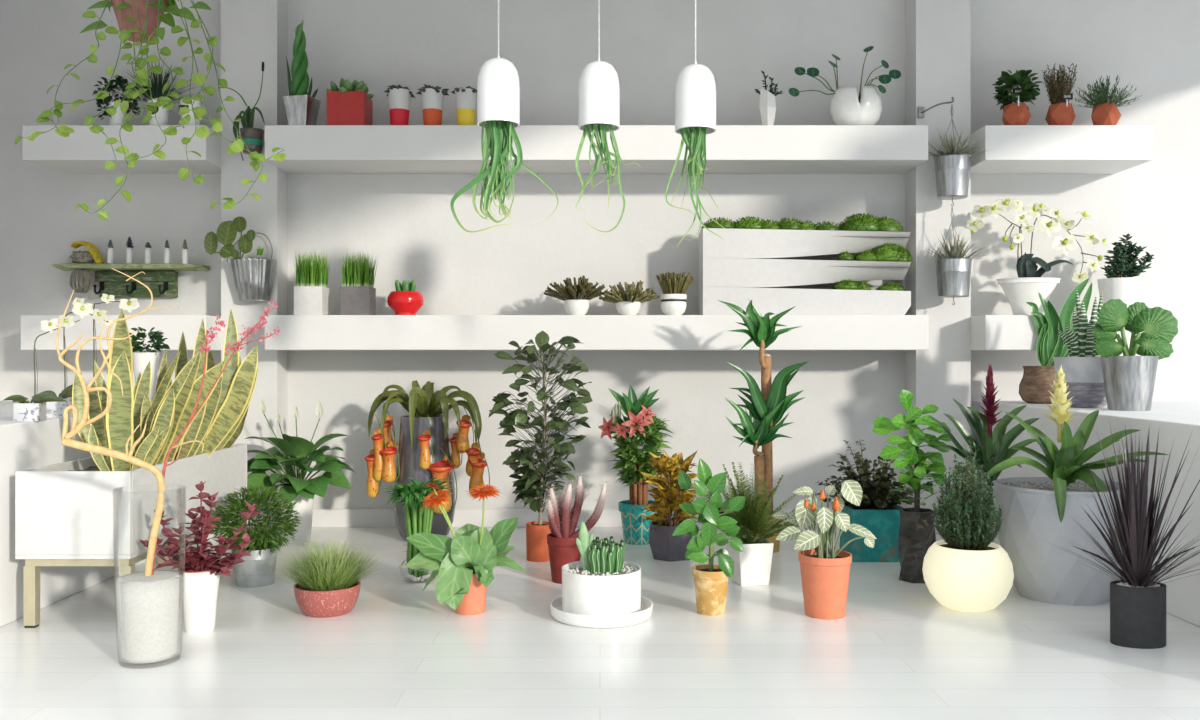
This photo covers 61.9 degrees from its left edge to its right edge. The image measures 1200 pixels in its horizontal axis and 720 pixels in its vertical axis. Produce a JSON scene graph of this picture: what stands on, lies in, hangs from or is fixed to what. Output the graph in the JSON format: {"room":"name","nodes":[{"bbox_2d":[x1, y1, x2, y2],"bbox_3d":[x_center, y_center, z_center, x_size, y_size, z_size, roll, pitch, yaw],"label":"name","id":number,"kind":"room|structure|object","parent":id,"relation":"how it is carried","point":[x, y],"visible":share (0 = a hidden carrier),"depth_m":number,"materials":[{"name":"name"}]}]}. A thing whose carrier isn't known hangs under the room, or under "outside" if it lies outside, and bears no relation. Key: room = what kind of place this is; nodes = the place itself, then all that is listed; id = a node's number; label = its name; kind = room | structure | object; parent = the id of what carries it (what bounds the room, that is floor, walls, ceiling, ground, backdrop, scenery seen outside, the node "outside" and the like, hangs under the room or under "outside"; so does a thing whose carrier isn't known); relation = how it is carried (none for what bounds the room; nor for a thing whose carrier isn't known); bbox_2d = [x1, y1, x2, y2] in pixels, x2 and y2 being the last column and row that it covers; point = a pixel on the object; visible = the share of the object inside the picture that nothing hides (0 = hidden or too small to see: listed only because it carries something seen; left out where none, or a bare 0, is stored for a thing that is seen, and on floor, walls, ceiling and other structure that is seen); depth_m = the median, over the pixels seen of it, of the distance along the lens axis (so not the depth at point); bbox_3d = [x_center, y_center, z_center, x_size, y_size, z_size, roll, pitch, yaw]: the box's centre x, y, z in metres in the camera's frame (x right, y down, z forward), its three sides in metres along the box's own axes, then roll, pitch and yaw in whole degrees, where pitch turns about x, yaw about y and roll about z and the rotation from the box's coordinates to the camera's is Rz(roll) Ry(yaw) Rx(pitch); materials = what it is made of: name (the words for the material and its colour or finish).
{"room":"plant shop","nodes":[
{"label":"plant shop","id":0,"kind":"room"},
{"bbox_2d":[111,0,166,42],"bbox_3d":[-1.661,-1.242,3.600,0.202,0.166,0.202,0,0,0],"label":"pot","id":1,"kind":"object","parent":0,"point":[147,16],"depth_m":3.54,"materials":[{"name":"red ceramic"}]},
{"bbox_2d":[221,0,287,531],"bbox_3d":[-2.035,-0.650,5.900,0.325,3.300,0.200,0,0,0],"label":"pillar","id":2,"kind":"structure","parent":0,"point":[253,32],"depth_m":5.80,"materials":[{"name":"white paint"}]},
{"bbox_2d":[204,216,276,300],"bbox_3d":[-2.051,-0.579,5.694,0.367,0.476,0.165,0,0,0],"label":"bucket","id":3,"kind":"object","parent":2,"relation":"attached to","point":[253,277],"visible":1,"depth_m":5.67,"materials":[{"name":"metal"}]},
{"bbox_2d":[218,62,264,160],"bbox_3d":[-2.022,-1.413,5.707,0.276,0.558,0.185,0,0,0],"label":"wall planter","id":4,"kind":"object","parent":2,"relation":"attached to","point":[252,137],"visible":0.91,"depth_m":5.65,"materials":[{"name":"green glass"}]},
{"bbox_2d":[0,0,1199,508],"bbox_3d":[0.275,-0.650,6.075,8.250,3.300,0.150,0,0,0],"label":"wall","id":5,"kind":"structure","parent":0,"point":[1153,46],"depth_m":6.00,"materials":[{"name":"white paint"}]},
{"bbox_2d":[21,315,220,350],"bbox_3d":[-2.716,-0.153,5.790,1.037,0.195,0.420,0,0,0],"label":"shelf","id":6,"kind":"object","parent":5,"relation":"attached to","point":[172,326],"visible":0.53,"depth_m":5.58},
{"bbox_2d":[22,125,220,173],"bbox_3d":[-2.712,-1.214,5.790,1.027,0.195,0.420,0,0,0],"label":"shelf","id":7,"kind":"object","parent":5,"relation":"attached to","point":[84,151],"visible":0.79,"depth_m":5.58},
{"bbox_2d":[92,75,139,124],"bbox_3d":[-2.749,-1.469,5.685,0.282,0.316,0.214,0,0,0],"label":"potted plant","id":8,"kind":"object","parent":7,"relation":"on","point":[116,119],"visible":0.59,"depth_m":5.66,"materials":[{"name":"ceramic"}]},
{"bbox_2d":[108,102,126,124],"bbox_3d":[-2.747,-1.385,5.700,0.103,0.148,0.103,0,0,0],"label":"mug","id":9,"kind":"object","parent":7,"relation":"on","point":[116,119],"depth_m":5.66,"materials":[{"name":"white ceramic"}]},
{"bbox_2d":[147,98,168,124],"bbox_3d":[-2.517,-1.394,5.700,0.120,0.165,0.120,0,0,0],"label":"mug","id":10,"kind":"object","parent":7,"relation":"on","point":[162,115],"depth_m":5.66,"materials":[{"name":"white ceramic"}]},
{"bbox_2d":[115,57,210,124],"bbox_3d":[-2.523,-1.521,5.702,0.528,0.419,0.586,0,0,30],"label":"potted plant","id":11,"kind":"object","parent":7,"relation":"on","point":[162,115],"visible":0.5,"depth_m":5.65,"materials":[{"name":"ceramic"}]},
{"bbox_2d":[178,97,201,124],"bbox_3d":[-2.336,-1.407,5.703,0.148,0.192,0.137,0,0,0],"label":"mug","id":12,"kind":"object","parent":7,"relation":"on","point":[196,103],"visible":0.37,"depth_m":5.66,"materials":[{"name":"white ceramic"}]},
{"bbox_2d":[52,263,209,297],"bbox_3d":[-2.780,-0.468,5.902,0.879,0.187,0.193,0,0,0],"label":"hook rack","id":13,"kind":"object","parent":5,"relation":"attached to","point":[162,279],"visible":0.99,"depth_m":5.94,"materials":[{"name":"green wood"}]},
{"bbox_2d":[69,268,92,292],"bbox_3d":[-3.045,-0.465,5.868,0.129,0.145,0.104,0,0,18],"label":"ball","id":14,"kind":"object","parent":13,"relation":"hanging from","point":[81,280],"visible":1,"depth_m":5.84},
{"bbox_2d":[68,241,103,262],"bbox_3d":[-3.008,-0.629,5.860,0.202,0.135,0.129,0,0,0],"label":"clump","id":15,"kind":"object","parent":13,"relation":"on","point":[93,255],"visible":0.99,"depth_m":5.83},
{"bbox_2d":[107,240,113,262],"bbox_3d":[-2.859,-0.633,5.842,0.036,0.144,0.038,0,0,-38],"label":"bud vase","id":16,"kind":"object","parent":13,"relation":"on","point":[110,253],"visible":1,"depth_m":5.83,"materials":[{"name":"white ceramic"}]},
{"bbox_2d":[126,237,133,262],"bbox_3d":[-2.748,-0.642,5.843,0.048,0.162,0.051,0,0,-38],"label":"bud vase","id":17,"kind":"object","parent":13,"relation":"on","point":[129,253],"visible":1,"depth_m":5.83,"materials":[{"name":"white ceramic"}]},
{"bbox_2d":[182,239,187,263],"bbox_3d":[-2.424,-0.634,5.841,0.034,0.146,0.035,0,0,-32],"label":"bud vase","id":18,"kind":"object","parent":13,"relation":"on","point":[185,248],"visible":1,"depth_m":5.83,"materials":[{"name":"white ceramic"}]},
{"bbox_2d":[312,509,836,526],"bbox_3d":[-0.020,0.946,5.989,3.706,0.108,0.022,0,0,0],"label":"baseboard","id":19,"kind":"structure","parent":5,"relation":"attached to","point":[321,517],"depth_m":5.98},
{"bbox_2d":[265,125,927,173],"bbox_3d":[-0.020,-1.214,5.790,3.706,0.195,0.420,0,0,0],"label":"shelf","id":20,"kind":"object","parent":5,"relation":"attached to","point":[308,149],"visible":0.84,"depth_m":5.58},
{"bbox_2d":[283,20,320,124],"bbox_3d":[-1.710,-1.630,5.740,0.182,0.638,0.155,0,0,12],"label":"planter","id":21,"kind":"object","parent":20,"relation":"on","point":[301,108],"visible":1,"depth_m":5.70,"materials":[{"name":"metal"}]},
{"bbox_2d":[327,78,373,124],"bbox_3d":[-1.428,-1.459,5.718,0.261,0.296,0.251,0,0,0],"label":"planter","id":22,"kind":"object","parent":20,"relation":"on","point":[349,104],"visible":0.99,"depth_m":5.61,"materials":[{"name":"red ceramic"}]},
{"bbox_2d":[384,85,414,124],"bbox_3d":[-1.137,-1.431,5.686,0.164,0.240,0.172,0,0,0],"label":"cup","id":23,"kind":"object","parent":20,"relation":"on","point":[399,96],"visible":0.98,"depth_m":5.63,"materials":[{"name":"ceramic"}]},
{"bbox_2d":[416,84,449,124],"bbox_3d":[-0.947,-1.432,5.684,0.193,0.242,0.180,0,0,0],"label":"cup","id":24,"kind":"object","parent":20,"relation":"on","point":[432,97],"visible":0.95,"depth_m":5.63,"materials":[{"name":"ceramic"}]},
{"bbox_2d":[451,86,476,124],"bbox_3d":[-0.753,-1.429,5.675,0.170,0.237,0.159,0,0,-21],"label":"cup","id":25,"kind":"object","parent":20,"relation":"on","point":[465,98],"visible":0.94,"depth_m":5.63,"materials":[{"name":"ceramic"}]},
{"bbox_2d":[755,70,782,124],"bbox_3d":[0.968,-1.481,5.722,0.171,0.340,0.094,0,0,-17],"label":"vase","id":26,"kind":"object","parent":20,"relation":"on","point":[767,105],"visible":1,"depth_m":5.69,"materials":[{"name":"white ceramic"}]},
{"bbox_2d":[789,46,900,124],"bbox_3d":[1.399,-1.547,5.720,0.638,0.471,0.229,0,0,0],"label":"potted plant","id":27,"kind":"object","parent":20,"relation":"on","point":[847,106],"visible":0.94,"depth_m":5.65,"materials":[{"name":"white ceramic"}]},
{"bbox_2d":[265,315,927,350],"bbox_3d":[-0.020,-0.153,5.790,3.706,0.195,0.420,0,0,0],"label":"shelf","id":28,"kind":"object","parent":5,"relation":"attached to","point":[297,332],"visible":0.9,"depth_m":5.58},
{"bbox_2d":[291,249,330,314],"bbox_3d":[-1.639,-0.441,5.674,0.221,0.379,0.212,0,0,0],"label":"potted plant","id":29,"kind":"object","parent":28,"relation":"on","point":[311,290],"visible":1,"depth_m":5.61,"materials":[{"name":"green plant"}]},
{"bbox_2d":[294,286,329,314],"bbox_3d":[-1.636,-0.332,5.680,0.159,0.162,0.159,0,0,0],"label":"pot","id":30,"kind":"object","parent":29,"relation":"on","point":[308,300],"depth_m":5.60,"materials":[{"name":"white ceramic"}]},
{"bbox_2d":[339,251,379,314],"bbox_3d":[-1.366,-0.438,5.680,0.205,0.373,0.214,0,0,0],"label":"potted grass","id":31,"kind":"object","parent":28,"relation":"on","point":[358,292],"depth_m":5.61,"materials":[{"name":"grey concrete"}]},
{"bbox_2d":[341,286,375,314],"bbox_3d":[-1.372,-0.332,5.680,0.162,0.162,0.162,0,0,0],"label":"pot","id":32,"kind":"object","parent":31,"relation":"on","point":[355,300],"depth_m":5.60,"materials":[{"name":"grey concrete"}]},
{"bbox_2d":[387,280,423,314],"bbox_3d":[-1.109,-0.355,5.700,0.208,0.208,0.208,0,0,0],"label":"jar","id":33,"kind":"object","parent":28,"relation":"on","point":[405,300],"visible":0.94,"depth_m":5.64,"materials":[{"name":"ceramic"}]},
{"bbox_2d":[544,276,604,314],"bbox_3d":[-0.124,-0.367,5.686,0.338,0.232,0.363,0,0,37],"label":"pot","id":34,"kind":"object","parent":28,"relation":"on","point":[576,298],"visible":0.97,"depth_m":5.62,"materials":[{"name":"white ceramic"}]},
{"bbox_2d":[599,280,659,314],"bbox_3d":[0.167,-0.353,5.684,0.347,0.203,0.338,0,0,0],"label":"pot","id":35,"kind":"object","parent":28,"relation":"on","point":[629,303],"visible":0.99,"depth_m":5.62,"materials":[{"name":"white ceramic"}]},
{"bbox_2d":[656,272,693,314],"bbox_3d":[0.428,-0.377,5.659,0.209,0.251,0.211,0,0,-37],"label":"pot","id":36,"kind":"object","parent":28,"relation":"on","point":[674,286],"visible":0.99,"depth_m":5.61,"materials":[{"name":"white ceramic"}]},
{"bbox_2d":[698,213,914,314],"bbox_3d":[1.181,-0.550,5.765,1.222,0.598,0.269,0,0,0],"label":"planter","id":37,"kind":"object","parent":28,"relation":"on","point":[859,265],"visible":1,"depth_m":5.65,"materials":[{"name":"plastic"}]},
{"bbox_2d":[971,315,1143,350],"bbox_3d":[2.635,-0.153,5.790,0.970,0.195,0.420,0,0,0],"label":"shelf","id":38,"kind":"object","parent":5,"relation":"attached to","point":[988,332],"visible":0.28,"depth_m":5.58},
{"bbox_2d":[966,198,1106,314],"bbox_3d":[2.480,-0.587,5.720,0.793,0.672,0.223,0,0,0],"label":"orchid","id":39,"kind":"object","parent":38,"relation":"on","point":[1025,288],"visible":0.98,"depth_m":5.67,"materials":[{"name":"white plant"}]},
{"bbox_2d":[1097,233,1153,307],"bbox_3d":[3.011,-0.488,5.709,0.312,0.474,0.223,0,0,15],"label":"jade plant","id":40,"kind":"object","parent":38,"relation":"on","point":[1121,283],"visible":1,"depth_m":5.67,"materials":[{"name":"green plant"}]},
{"bbox_2d":[971,125,1152,173],"bbox_3d":[2.620,-1.214,5.790,0.940,0.195,0.420,0,0,0],"label":"shelf","id":41,"kind":"object","parent":5,"relation":"attached to","point":[1013,149],"visible":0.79,"depth_m":5.58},
{"bbox_2d":[993,70,1042,124],"bbox_3d":[2.374,-1.488,5.702,0.258,0.354,0.258,0,0,-36],"label":"pot","id":42,"kind":"object","parent":41,"relation":"on","point":[1016,113],"visible":1,"depth_m":5.65,"materials":[{"name":"ceramic"}]},
{"bbox_2d":[1042,63,1076,124],"bbox_3d":[2.615,-1.497,5.697,0.198,0.372,0.217,0,0,15],"label":"potted plant","id":43,"kind":"object","parent":41,"relation":"on","point":[1060,112],"visible":1,"depth_m":5.65,"materials":[{"name":"ceramic"}]},
{"bbox_2d":[1074,75,1141,124],"bbox_3d":[2.869,-1.466,5.690,0.365,0.310,0.347,0,0,0],"label":"pot","id":44,"kind":"object","parent":41,"relation":"on","point":[1104,112],"visible":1,"depth_m":5.65,"materials":[{"name":"ceramic"}]},
{"bbox_2d":[0,527,1199,719],"bbox_3d":[1.725,1.050,1.800,11.150,0.100,8.600,0,0,0],"label":"floor","id":45,"kind":"structure","parent":0,"point":[896,652],"depth_m":3.33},
{"bbox_2d":[0,401,218,626],"bbox_3d":[-2.993,0.622,3.999,1.504,0.757,3.999,0,0,0],"label":"ledge","id":46,"kind":"structure","parent":45,"relation":"on","point":[24,445],"depth_m":3.92,"materials":[{"name":"white paint"}]},
{"bbox_2d":[3,315,79,421],"bbox_3d":[-2.225,0.032,3.997,0.318,0.422,0.109,0,0,0],"label":"orchid pot","id":47,"kind":"object","parent":46,"relation":"on","point":[35,410],"visible":0.91,"depth_m":3.97,"materials":[{"name":"white ceramic"}]},
{"bbox_2d":[32,298,111,417],"bbox_3d":[-2.240,-0.011,4.248,0.342,0.508,0.120,0,0,0],"label":"orchid pot","id":48,"kind":"object","parent":46,"relation":"on","point":[53,409],"visible":0.79,"depth_m":4.23,"materials":[{"name":"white plant"}]},
{"bbox_2d":[61,294,139,397],"bbox_3d":[-2.271,-0.029,4.544,0.359,0.543,0.123,0,0,0],"label":"orchid pot","id":49,"kind":"object","parent":46,"relation":"on","point":[124,304],"visible":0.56,"depth_m":4.54,"materials":[{"name":"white plant"}]},
{"bbox_2d":[129,327,169,402],"bbox_3d":[-2.267,0.038,5.010,0.205,0.410,0.191,0,0,0],"label":"plant","id":50,"kind":"object","parent":46,"relation":"on","point":[140,360],"visible":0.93,"depth_m":4.97,"materials":[{"name":"green plant"}]},
{"bbox_2d":[133,353,159,402],"bbox_3d":[-2.270,0.103,4.999,0.125,0.280,0.125,0,0,0],"label":"pot","id":51,"kind":"object","parent":50,"relation":"on","point":[140,360],"depth_m":4.96,"materials":[{"name":"white ceramic"}]},
{"bbox_2d":[15,309,257,627],"bbox_3d":[-1.876,0.384,4.315,0.713,1.232,1.230,0,0,0],"label":"planter","id":52,"kind":"object","parent":45,"relation":"on","point":[96,510],"visible":0.88,"depth_m":3.91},
{"bbox_2d":[116,570,183,663],"bbox_3d":[-1.498,0.713,3.329,0.224,0.575,0.224,0,0,0],"label":"glass vase","id":53,"kind":"object","parent":45,"relation":"on","point":[149,608],"visible":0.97,"depth_m":3.25,"materials":[{"name":"white"}]},
{"bbox_2d":[56,268,179,575],"bbox_3d":[-1.571,0.232,3.270,0.393,1.069,0.105,0,0,-16],"label":"branch","id":54,"kind":"object","parent":53,"relation":"in","point":[66,440],"visible":1,"depth_m":3.26,"materials":[{"name":"beige wood"}]},
{"bbox_2d":[151,301,279,574],"bbox_3d":[-1.300,0.286,3.376,0.413,0.978,0.110,0,0,-24],"label":"branch","id":55,"kind":"object","parent":53,"relation":"in","point":[206,349],"visible":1,"depth_m":3.37,"materials":[{"name":"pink plant"}]},
{"bbox_2d":[139,481,260,633],"bbox_3d":[-1.489,0.722,3.692,0.466,0.555,0.209,0,0,0],"label":"pot plant","id":56,"kind":"object","parent":45,"relation":"on","point":[201,570],"visible":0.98,"depth_m":3.67,"materials":[{"name":"red plant"}]},
{"bbox_2d":[211,485,301,587],"bbox_3d":[-1.540,0.776,4.470,0.418,0.449,0.371,0,0,0],"label":"shrub","id":57,"kind":"object","parent":45,"relation":"on","point":[253,573],"visible":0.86,"depth_m":4.41,"materials":[{"name":"green plant"}]},
{"bbox_2d":[245,400,354,542],"bbox_3d":[-1.683,0.608,5.512,0.678,0.784,0.506,0,0,0],"label":"peace lily","id":58,"kind":"object","parent":45,"relation":"on","point":[290,451],"visible":0.96,"depth_m":5.45,"materials":[{"name":"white plant"}]},
{"bbox_2d":[279,485,313,542],"bbox_3d":[-1.678,0.845,5.536,0.188,0.310,0.188,0,0,0],"label":"pot","id":59,"kind":"object","parent":58,"relation":"on","point":[304,506],"depth_m":5.47,"materials":[{"name":"white ceramic"}]},
{"bbox_2d":[263,532,397,617],"bbox_3d":[-1.081,0.838,3.978,0.525,0.323,0.538,0,0,44],"label":"grass","id":60,"kind":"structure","parent":45,"relation":"on","point":[331,588],"depth_m":3.89,"materials":[{"name":"plant"}]},
{"bbox_2d":[294,580,360,617],"bbox_3d":[-1.081,0.945,3.968,0.256,0.111,0.256,0,0,0],"label":"bowl","id":61,"kind":"object","parent":60,"relation":"on","point":[335,600],"depth_m":3.87,"materials":[{"name":"ceramic"}]},
{"bbox_2d":[383,477,457,581],"bbox_3d":[-0.812,0.766,4.521,0.344,0.469,0.303,0,0,0],"label":"bamboo","id":62,"kind":"object","parent":45,"relation":"on","point":[417,520],"visible":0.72,"depth_m":4.48,"materials":[{"name":"green plant"}]},
{"bbox_2d":[364,380,489,539],"bbox_3d":[-0.958,0.559,5.587,0.694,0.882,0.406,0,0,0],"label":"plant","id":63,"kind":"object","parent":45,"relation":"on","point":[424,452],"visible":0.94,"depth_m":5.51,"materials":[{"name":"green plant"}]},
{"bbox_2d":[405,483,525,614],"bbox_3d":[-0.525,0.742,3.984,0.474,0.517,0.278,0,0,0],"label":"gerbera","id":64,"kind":"object","parent":45,"relation":"on","point":[464,564],"visible":1,"depth_m":3.92,"materials":[{"name":"plant"}]},
{"bbox_2d":[426,483,441,490],"bbox_3d":[-0.662,0.503,3.962,0.088,0.039,0.090,0,0,0],"label":"flower","id":65,"kind":"object","parent":64,"relation":"on","point":[434,486],"depth_m":3.95,"materials":[{"name":"orange plant"}]},
{"bbox_2d":[420,489,451,509],"bbox_3d":[-0.647,0.554,3.962,0.134,0.076,0.138,0,0,0],"label":"flower","id":66,"kind":"object","parent":64,"relation":"on","point":[435,498],"depth_m":3.95,"materials":[{"name":"orange plant"}]},
{"bbox_2d":[455,574,486,614],"bbox_3d":[-0.517,0.918,3.977,0.143,0.163,0.143,0,0,0],"label":"pot","id":67,"kind":"object","parent":64,"relation":"on","point":[474,602],"depth_m":3.92,"materials":[{"name":"orange ceramic"}]},
{"bbox_2d":[466,484,501,500],"bbox_3d":[-0.460,0.522,3.959,0.160,0.058,0.150,0,0,0],"label":"flower","id":68,"kind":"object","parent":64,"relation":"on","point":[483,491],"depth_m":3.95,"materials":[{"name":"orange plant"}]},
{"bbox_2d":[488,331,592,561],"bbox_3d":[-0.301,0.426,5.022,0.530,1.147,0.450,0,0,0],"label":"tree","id":69,"kind":"object","parent":45,"relation":"on","point":[533,480],"visible":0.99,"depth_m":4.97,"materials":[{"name":"green plant"}]},
{"bbox_2d":[542,472,611,583],"bbox_3d":[-0.103,0.749,4.521,0.334,0.501,0.168,0,0,3],"label":"cactus","id":70,"kind":"object","parent":45,"relation":"on","point":[563,549],"visible":0.94,"depth_m":4.50,"materials":[{"name":"plant"}]},
{"bbox_2d":[547,533,580,583],"bbox_3d":[-0.158,0.896,4.523,0.165,0.208,0.165,0,0,0],"label":"pot","id":71,"kind":"object","parent":70,"relation":"on","point":[563,549],"depth_m":4.46,"materials":[{"name":"ceramic"}]},
{"bbox_2d":[550,596,652,627],"bbox_3d":[0.006,0.975,3.909,0.403,0.051,0.403,0,0,0],"label":"saucer","id":72,"kind":"object","parent":45,"relation":"on","point":[585,621],"visible":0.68,"depth_m":3.75,"materials":[{"name":"white ceramic"}]},
{"bbox_2d":[562,522,640,615],"bbox_3d":[0.006,0.810,3.909,0.310,0.353,0.310,0,0,37],"label":"potted cactus","id":73,"kind":"object","parent":72,"relation":"on","point":[602,583],"visible":1,"depth_m":3.82,"materials":[{"name":"white ceramic"}]},
{"bbox_2d":[562,561,640,615],"bbox_3d":[0.006,0.899,3.909,0.310,0.176,0.310,0,0,0],"label":"pot","id":74,"kind":"object","parent":73,"relation":"on","point":[587,588],"depth_m":3.79,"materials":[{"name":"white ceramic"}]},
{"bbox_2d":[598,385,673,544],"bbox_3d":[0.204,0.566,5.487,0.380,0.868,0.339,0,0,19],"label":"lily arrangement","id":75,"kind":"object","parent":45,"relation":"on","point":[638,412],"visible":0.92,"depth_m":5.43,"materials":[{"name":"plant"}]},
{"bbox_2d":[641,450,698,561],"bbox_3d":[0.363,0.725,5.051,0.322,0.549,0.315,0,0,0],"label":"croton","id":76,"kind":"object","parent":45,"relation":"on","point":[668,496],"visible":0.84,"depth_m":5.00,"materials":[{"name":"plant"}]},
{"bbox_2d":[649,520,692,561],"bbox_3d":[0.359,0.912,5.051,0.229,0.177,0.244,0,0,0],"label":"pot","id":77,"kind":"object","parent":76,"relation":"on","point":[664,546],"depth_m":4.97,"materials":[{"name":"ceramic"}]},
{"bbox_2d":[672,459,744,615],"bbox_3d":[0.428,0.695,3.965,0.290,0.611,0.149,0,0,0],"label":"pot plant","id":78,"kind":"object","parent":45,"relation":"on","point":[710,580],"visible":1,"depth_m":3.94,"materials":[{"name":"green plant"}]},
{"bbox_2d":[684,462,816,585],"bbox_3d":[0.676,0.730,4.445,0.592,0.540,0.527,0,0,19],"label":"potted plant","id":79,"kind":"object","parent":45,"relation":"on","point":[752,566],"visible":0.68,"depth_m":4.43,"materials":[{"name":"green plant"}]},
{"bbox_2d":[718,300,808,552],"bbox_3d":[0.848,0.339,5.242,0.485,1.322,0.200,0,0,-7],"label":"dracaena","id":80,"kind":"object","parent":45,"relation":"on","point":[769,405],"visible":0.84,"depth_m":5.20,"materials":[{"name":"plant"}]},
{"bbox_2d":[756,510,781,552],"bbox_3d":[0.867,0.900,5.255,0.179,0.200,0.179,0,0,0],"label":"pot","id":81,"kind":"object","parent":80,"relation":"on","point":[776,545],"depth_m":5.19,"materials":[{"name":"white ceramic"}]},
{"bbox_2d":[772,480,876,618],"bbox_3d":[0.879,0.735,3.927,0.390,0.530,0.207,0,0,-13],"label":"variegated plant","id":82,"kind":"object","parent":45,"relation":"on","point":[825,571],"visible":1,"depth_m":3.88,"materials":[{"name":"green plant"}]},
{"bbox_2d":[813,440,933,561],"bbox_3d":[1.414,0.701,5.061,0.638,0.599,0.459,0,0,0],"label":"plant","id":83,"kind":"object","parent":45,"relation":"on","point":[880,515],"visible":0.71,"depth_m":4.97,"materials":[{"name":"green plant"}]},
{"bbox_2d":[872,390,950,582],"bbox_3d":[1.420,0.568,4.549,0.342,0.864,0.201,0,0,0],"label":"potted plant","id":84,"kind":"object","parent":45,"relation":"on","point":[916,535],"visible":0.99,"depth_m":4.51,"materials":[{"name":"green plant"}]},
{"bbox_2d":[922,440,1013,611],"bbox_3d":[1.488,0.664,4.050,0.348,0.672,0.348,0,0,20],"label":"potted plant","id":85,"kind":"object","parent":45,"relation":"on","point":[964,571],"visible":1,"depth_m":3.96,"materials":[{"name":"beige"}]},
{"bbox_2d":[932,365,1167,605],"bbox_3d":[1.846,0.507,4.185,0.785,0.986,0.628,0,0,0],"label":"bromeliad","id":86,"kind":"object","parent":45,"relation":"on","point":[1049,509],"visible":0.85,"depth_m":4.10,"materials":[{"name":"concrete"}]},
{"bbox_2d":[974,401,1199,626],"bbox_3d":[3.268,0.622,4.330,2.055,0.757,3.339,0,0,0],"label":"ledge","id":87,"kind":"structure","parent":45,"relation":"on","point":[1177,420],"depth_m":4.01,"materials":[{"name":"white paint"}]},
{"bbox_2d":[1019,278,1091,403],"bbox_3d":[2.520,-0.106,5.573,0.350,0.698,0.263,0,0,40],"label":"pot plant","id":88,"kind":"object","parent":87,"relation":"on","point":[1034,386],"visible":0.77,"depth_m":5.56,"materials":[{"name":"green plant"}]},
{"bbox_2d":[1053,291,1106,407],"bbox_3d":[2.495,-0.060,5.150,0.304,0.606,0.299,0,0,0],"label":"pot plant","id":89,"kind":"object","parent":87,"relation":"on","point":[1082,370],"visible":0.8,"depth_m":5.08,"materials":[{"name":"green plant"}]},
{"bbox_2d":[1093,299,1177,410],"bbox_3d":[2.587,-0.028,4.841,0.358,0.543,0.256,0,0,33],"label":"plant","id":90,"kind":"object","parent":87,"relation":"on","point":[1129,379],"visible":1,"depth_m":4.82,"materials":[{"name":"green plant"}]},
{"bbox_2d":[1038,416,1199,648],"bbox_3d":[1.877,0.600,3.503,0.608,0.800,0.692,0,0,-14],"label":"plant","id":91,"kind":"object","parent":45,"relation":"on","point":[1137,602],"visible":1,"depth_m":3.48,"materials":[{"name":"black plant"}]},
{"bbox_2d":[898,507,935,582],"bbox_3d":[1.441,0.841,4.546,0.165,0.318,0.165,0,0,0],"label":"pot","id":92,"kind":"object","parent":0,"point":[916,535],"depth_m":4.49,"materials":[{"name":"black stone"}]},
{"bbox_2d":[905,0,970,531],"bbox_3d":[1.992,-0.650,5.900,0.317,3.300,0.200,0,0,0],"label":"pillar","id":93,"kind":"structure","parent":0,"point":[937,32],"depth_m":5.80,"materials":[{"name":"white paint"}]},
{"bbox_2d":[918,97,953,117],"bbox_3d":[1.924,-1.445,5.723,0.034,0.087,0.220,0,0,-45],"label":"wall hook","id":94,"kind":"object","parent":93,"relation":"attached to","point":[921,110],"visible":1,"depth_m":5.77,"materials":[{"name":"metal"}]},
{"bbox_2d":[928,105,988,205],"bbox_3d":[2.007,-1.159,5.658,0.451,0.580,0.401,0,0,-37],"label":"potted plant","id":95,"kind":"object","parent":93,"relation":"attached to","point":[952,167],"visible":0.98,"depth_m":5.59,"materials":[{"name":"metal"}]},
{"bbox_2d":[925,208,994,304],"bbox_3d":[2.020,-0.588,5.659,0.425,0.557,0.399,0,0,0],"label":"bucket","id":96,"kind":"object","parent":95,"relation":"hanging from","point":[953,271],"visible":1,"depth_m":5.59,"materials":[{"name":"metal"}]},
{"bbox_2d":[993,477,1125,605],"bbox_3d":[1.961,0.763,4.235,0.555,0.475,0.527,0,0,0],"label":"pot","id":97,"kind":"object","parent":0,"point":[1045,572],"depth_m":4.05,"materials":[{"name":"ceramic"}]},
{"bbox_3d":[0.275,-2.375,2.325,8.250,0.150,7.650,0,0,0],"label":"ceiling","id":98,"kind":"structure","parent":0,"visible":0},
{"bbox_2d":[15,0,285,219],"bbox_3d":[-1.618,-1.396,3.590,0.925,1.808,0.286,0,0,10],"label":"vine","id":99,"kind":"object","parent":98,"relation":"hanging from","point":[139,21],"visible":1,"depth_m":3.53,"materials":[{"name":"plant"}]},
{"bbox_2d":[450,0,557,232],"bbox_3d":[-0.378,-1.402,3.950,0.422,1.797,0.167,0,0,0],"label":"hanging planter","id":100,"kind":"object","parent":98,"relation":"hanging from","point":[498,86],"visible":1,"depth_m":3.92,"materials":[{"name":"white ceramic"}]},
{"bbox_2d":[575,0,638,232],"bbox_3d":[0.025,-1.412,4.124,0.246,1.777,0.170,0,0,-39],"label":"hanging planter","id":101,"kind":"object","parent":98,"relation":"hanging from","point":[598,89],"visible":1,"depth_m":4.06,"materials":[{"name":"white ceramic"}]},
{"bbox_2d":[665,0,734,246],"bbox_3d":[0.423,-1.381,4.184,0.260,1.837,0.173,0,0,35],"label":"hanging planter","id":102,"kind":"object","parent":98,"relation":"hanging from","point":[695,87],"visible":1,"depth_m":4.16,"materials":[{"name":"white ceramic"}]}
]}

